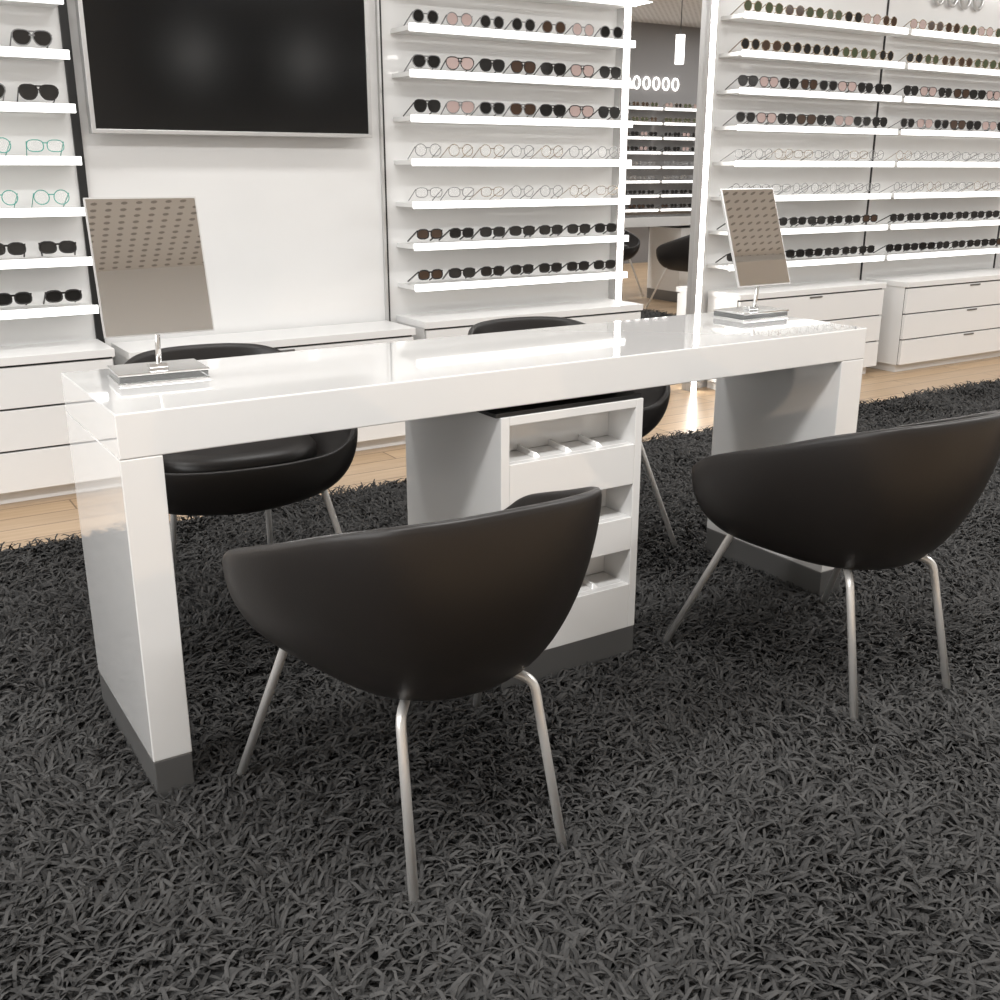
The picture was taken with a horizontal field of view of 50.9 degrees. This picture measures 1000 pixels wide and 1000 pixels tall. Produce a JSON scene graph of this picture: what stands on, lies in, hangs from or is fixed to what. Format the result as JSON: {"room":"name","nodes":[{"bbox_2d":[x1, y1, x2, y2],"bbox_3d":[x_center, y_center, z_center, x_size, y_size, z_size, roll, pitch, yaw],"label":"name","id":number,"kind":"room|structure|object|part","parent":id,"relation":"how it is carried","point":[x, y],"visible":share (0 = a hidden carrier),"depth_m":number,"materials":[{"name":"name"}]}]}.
{"room":"shop","nodes":[
{"label":"shop","id":0,"kind":"room"},
{"bbox_2d":[0,0,999,387],"bbox_3d":[1.597,-2.147,5.881,14.600,2.925,0.150,-11,20,-31],"label":"wall","id":1,"kind":"structure","parent":0,"point":[291,227],"depth_m":4.78,"materials":[{"name":"white paint"}]},
{"bbox_2d":[0,0,98,319],"bbox_3d":[-2.088,-1.229,3.513,1.260,1.269,0.180,-11,20,-31],"label":"shelf unit","id":2,"kind":"object","parent":1,"relation":"attached to","point":[19,53],"visible":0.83,"depth_m":3.75,"materials":[{"name":"white"}]},
{"bbox_2d":[0,28,81,305],"bbox_3d":[-2.092,-1.277,3.514,1.190,1.304,0.128,-11,20,-31],"label":"eyeglasses collection","id":3,"kind":"object","parent":2,"relation":"on","point":[22,37],"visible":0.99,"depth_m":3.79,"materials":[{"name":"black plastic"}]},
{"bbox_2d":[58,0,104,342],"bbox_3d":[-1.576,-1.515,3.869,0.030,2.925,0.012,-11,20,-31],"label":"trim","id":4,"kind":"structure","parent":1,"relation":"attached to","point":[62,8],"depth_m":3.92,"materials":[{"name":"black metal"}]},
{"bbox_2d":[74,0,371,137],"bbox_3d":[-1.044,-1.765,4.089,1.136,0.660,0.100,-11,20,-31],"label":"television","id":5,"kind":"object","parent":1,"relation":"attached to","point":[264,68],"visible":1,"depth_m":4.06,"materials":[{"name":"grey"}]},
{"bbox_2d":[375,0,390,320],"bbox_3d":[-0.509,-1.716,4.510,0.022,2.925,0.020,-11,20,-31],"label":"trim","id":6,"kind":"structure","parent":1,"relation":"attached to","point":[377,2],"depth_m":4.57,"materials":[{"name":"grey"}]},
{"bbox_2d":[391,0,636,291],"bbox_3d":[0.086,-1.643,4.830,1.190,1.269,0.180,-11,20,-31],"label":"shelf unit","id":7,"kind":"object","parent":1,"relation":"attached to","point":[420,29],"visible":1,"depth_m":4.76,"materials":[{"name":"white"}]},
{"bbox_2d":[403,9,622,281],"bbox_3d":[0.080,-1.690,4.829,1.125,1.304,0.128,-11,20,-31],"label":"eyeglasses collection","id":8,"kind":"object","parent":7,"relation":"on","point":[419,60],"visible":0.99,"depth_m":4.78,"materials":[{"name":"plastic"},{"name":"tinted glass"},{"name":"metal"}]},
{"bbox_2d":[608,6,631,300],"bbox_3d":[0.595,-1.920,5.159,0.048,2.925,0.055,-11,20,-31],"label":"led light strip","id":9,"kind":"object","parent":1,"relation":"attached to","point":[624,15],"visible":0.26,"depth_m":5.20,"materials":[{"name":"white plastic"}]},
{"bbox_2d":[622,0,706,392],"bbox_3d":[0.820,-1.969,5.315,0.520,2.925,0.020,-11,20,-31],"label":"wall mirror","id":10,"kind":"object","parent":1,"relation":"attached to","point":[667,59],"visible":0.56,"depth_m":5.38,"materials":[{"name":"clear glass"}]},
{"bbox_2d":[686,0,718,391],"bbox_3d":[1.064,-2.009,5.443,0.048,2.925,0.055,-11,20,-31],"label":"led light strip","id":11,"kind":"object","parent":1,"relation":"attached to","point":[712,5],"visible":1,"depth_m":5.49,"materials":[{"name":"white"}]},
{"bbox_2d":[707,11,908,270],"bbox_3d":[1.707,-1.951,5.811,1.250,1.269,0.180,-11,20,-31],"label":"shelf unit","id":12,"kind":"object","parent":1,"relation":"attached to","point":[747,16],"visible":0.94,"depth_m":5.71,"materials":[{"name":"white"}]},
{"bbox_2d":[715,0,896,262],"bbox_3d":[1.699,-1.998,5.809,1.193,1.304,0.128,-11,20,-31],"label":"eyeglasses collection","id":13,"kind":"object","parent":12,"relation":"on","point":[753,80],"visible":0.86,"depth_m":5.73,"materials":[{"name":"plastic"},{"name":"tinted glass"},{"name":"metal"}]},
{"bbox_2d":[860,0,889,279],"bbox_3d":[2.209,-2.235,6.162,0.008,2.925,0.008,-11,20,-31],"label":"trim","id":14,"kind":"structure","parent":1,"relation":"attached to","point":[884,41],"depth_m":6.22,"materials":[{"name":"black"}]},
{"bbox_2d":[865,29,999,259],"bbox_3d":[2.826,-2.163,6.489,1.300,1.269,0.180,-11,20,-31],"label":"shelf unit","id":15,"kind":"object","parent":1,"relation":"attached to","point":[916,34],"visible":0.88,"depth_m":6.31,"materials":[{"name":"white"}]},
{"bbox_2d":[873,19,999,252],"bbox_3d":[2.822,-2.212,6.490,1.248,1.304,0.128,-11,20,-31],"label":"eyeglasses collection","id":16,"kind":"object","parent":15,"relation":"on","point":[966,93],"visible":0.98,"depth_m":6.35,"materials":[{"name":"plastic"},{"name":"tinted glass"},{"name":"metal"}]},
{"bbox_2d":[934,0,984,10],"bbox_3d":[2.735,-3.000,6.253,0.481,0.142,0.022,-11,20,-31],"label":"sign lettering","id":17,"kind":"object","parent":1,"relation":"attached to","point":[936,2],"visible":1,"depth_m":6.28,"materials":[{"name":"grey plastic"}]},
{"bbox_2d":[993,225,999,267],"bbox_3d":[3.349,-2.452,6.853,0.008,2.925,0.008,-11,20,-31],"label":"trim","id":18,"kind":"structure","parent":1,"relation":"attached to","point":[999,225],"depth_m":7.09,"materials":[{"name":"black metal"}]},
{"bbox_2d":[0,356,999,550],"bbox_3d":[3.433,0.162,3.575,14.800,0.100,7.000,-11,20,-31],"label":"floor","id":19,"kind":"structure","parent":0,"point":[20,522],"depth_m":4.84,"materials":[{"name":"brown wood"}]},
{"bbox_2d":[0,339,114,504],"bbox_3d":[-2.044,-0.234,3.762,1.280,0.545,0.280,-11,20,-31],"label":"base cabinet","id":20,"kind":"object","parent":19,"relation":"on","point":[36,460],"visible":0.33,"depth_m":3.83,"materials":[{"name":"white wood"}]},
{"bbox_2d":[111,320,415,450],"bbox_3d":[-0.951,-0.432,4.427,1.210,0.525,0.280,-11,20,-31],"label":"base cabinet","id":21,"kind":"object","parent":19,"relation":"on","point":[363,333],"visible":0.2,"depth_m":4.41,"materials":[{"name":"white wood"}]},
{"bbox_2d":[0,375,999,999],"bbox_3d":[0.563,0.251,3.066,8.103,0.037,2.979,-11,20,-31],"label":"shag rug","id":22,"kind":"object","parent":19,"relation":"on","point":[731,832],"visible":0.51,"depth_m":2.01,"materials":[{"name":"black carpet"}]},
{"bbox_2d":[124,343,357,578],"bbox_3d":[-0.730,-0.032,2.868,0.620,0.703,0.617,-8,19,-25],"label":"armchair","id":23,"kind":"object","parent":22,"relation":"on","point":[267,475],"visible":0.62,"depth_m":2.68,"materials":[{"name":"black leather"}]},
{"bbox_3d":[-0.892,0.107,2.994,0.216,0.358,0.035,12,21,33],"label":"leg","id":24,"kind":"part","parent":23,"relation":"part of","materials":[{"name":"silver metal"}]},
{"bbox_3d":[-0.696,0.078,3.087,0.035,0.358,0.216,1,17,3],"label":"leg","id":25,"kind":"part","parent":23,"relation":"part of","materials":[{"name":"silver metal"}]},
{"bbox_3d":[-0.479,0.134,2.856,0.318,0.393,0.096,6,18,18],"label":"leg","id":26,"kind":"part","parent":23,"relation":"part of","materials":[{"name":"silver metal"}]},
{"bbox_2d":[222,486,601,912],"bbox_3d":[-0.135,0.271,1.903,0.620,0.703,0.617,-10,20,-30],"label":"armchair","id":27,"kind":"object","parent":22,"relation":"on","point":[458,607],"visible":0.99,"depth_m":1.62,"materials":[{"name":"black leather"}]},
{"bbox_3d":[-0.390,0.407,1.986,0.318,0.393,0.096,4,18,13],"label":"leg","id":28,"kind":"part","parent":27,"relation":"part of","materials":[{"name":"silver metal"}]},
{"bbox_3d":[-0.154,0.487,1.783,0.035,0.358,0.216,-1,17,-2],"label":"leg","id":29,"kind":"part","parent":27,"relation":"part of","materials":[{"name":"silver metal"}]},
{"bbox_3d":[-0.052,0.346,2.183,0.096,0.393,0.318,4,18,13],"label":"leg","id":30,"kind":"part","parent":27,"relation":"part of","materials":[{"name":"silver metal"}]},
{"bbox_3d":[0.033,0.453,1.892,0.216,0.358,0.035,10,20,28],"label":"leg","id":31,"kind":"part","parent":27,"relation":"part of","materials":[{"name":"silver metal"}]},
{"bbox_2d":[61,312,866,798],"bbox_3d":[0.033,0.009,2.604,1.942,0.775,0.465,-11,20,-31],"label":"desk","id":32,"kind":"object","parent":22,"relation":"on","point":[495,420],"visible":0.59,"depth_m":2.33,"materials":[{"name":"white paint"}]},
{"bbox_2d":[83,196,214,386],"bbox_3d":[-0.683,-0.417,2.083,0.215,0.350,0.124,-10,20,-28],"label":"mirror","id":33,"kind":"object","parent":32,"relation":"on","point":[147,253],"visible":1,"depth_m":2.08,"materials":[{"name":"silver metal"}]},
{"bbox_2d":[713,188,789,321],"bbox_3d":[0.731,-0.699,2.978,0.228,0.351,0.151,-11,20,-31],"label":"mirror","id":34,"kind":"object","parent":32,"relation":"on","point":[750,214],"visible":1,"depth_m":2.98,"materials":[{"name":"silver metal"}]},
{"bbox_3d":[0.728,-0.748,2.990,0.205,0.280,0.007,-11,0,-31],"label":"mirror panel","id":35,"kind":"part","parent":34,"relation":"part of","materials":[{"name":"grey"}]},
{"bbox_2d":[468,316,678,549],"bbox_3d":[0.190,-0.207,3.425,0.620,0.703,0.617,-8,19,-25],"label":"armchair","id":36,"kind":"object","parent":22,"relation":"on","point":[655,399],"visible":0.1,"depth_m":3.39,"materials":[{"name":"black leather"}]},
{"bbox_3d":[0.441,-0.041,3.413,0.318,0.393,0.096,6,18,18],"label":"leg","id":37,"kind":"part","parent":36,"relation":"part of","materials":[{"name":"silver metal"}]},
{"bbox_2d":[660,410,999,723],"bbox_3d":[0.800,0.092,2.472,0.620,0.703,0.617,-9,20,-27],"label":"armchair","id":38,"kind":"object","parent":22,"relation":"on","point":[882,499],"visible":1,"depth_m":2.21,"materials":[{"name":"black leather"}]},
{"bbox_3d":[0.547,0.225,2.568,0.318,0.393,0.096,5,18,16],"label":"leg","id":39,"kind":"part","parent":38,"relation":"part of","materials":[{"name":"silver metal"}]},
{"bbox_3d":[0.895,0.168,2.748,0.096,0.393,0.318,5,18,16],"label":"leg","id":40,"kind":"part","parent":38,"relation":"part of","materials":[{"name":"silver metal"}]},
{"bbox_3d":[0.772,0.308,2.354,0.035,0.358,0.216,0,17,1],"label":"leg","id":41,"kind":"part","parent":38,"relation":"part of","materials":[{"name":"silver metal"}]},
{"bbox_3d":[0.964,0.277,2.453,0.216,0.358,0.035,11,20,31],"label":"leg","id":42,"kind":"part","parent":38,"relation":"part of","materials":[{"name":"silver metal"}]},
{"bbox_2d":[396,299,642,339],"bbox_3d":[0.117,-0.645,5.071,1.220,0.545,0.280,-11,20,-31],"label":"base cabinet","id":43,"kind":"object","parent":19,"relation":"on","point":[458,322],"visible":0.2,"depth_m":4.91,"materials":[{"name":"white"}]},
{"bbox_2d":[707,279,886,389],"bbox_3d":[1.705,-0.952,6.049,1.180,0.545,0.250,-11,20,-31],"label":"base cabinet","id":44,"kind":"object","parent":19,"relation":"on","point":[852,302],"visible":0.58,"depth_m":5.97,"materials":[{"name":"white"}]},
{"bbox_2d":[866,268,999,371],"bbox_3d":[2.874,-1.164,6.723,1.310,0.545,0.310,-11,20,-31],"label":"base cabinet","id":45,"kind":"object","parent":19,"relation":"on","point":[939,318],"visible":0.93,"depth_m":6.45,"materials":[{"name":"white"}]}
]}

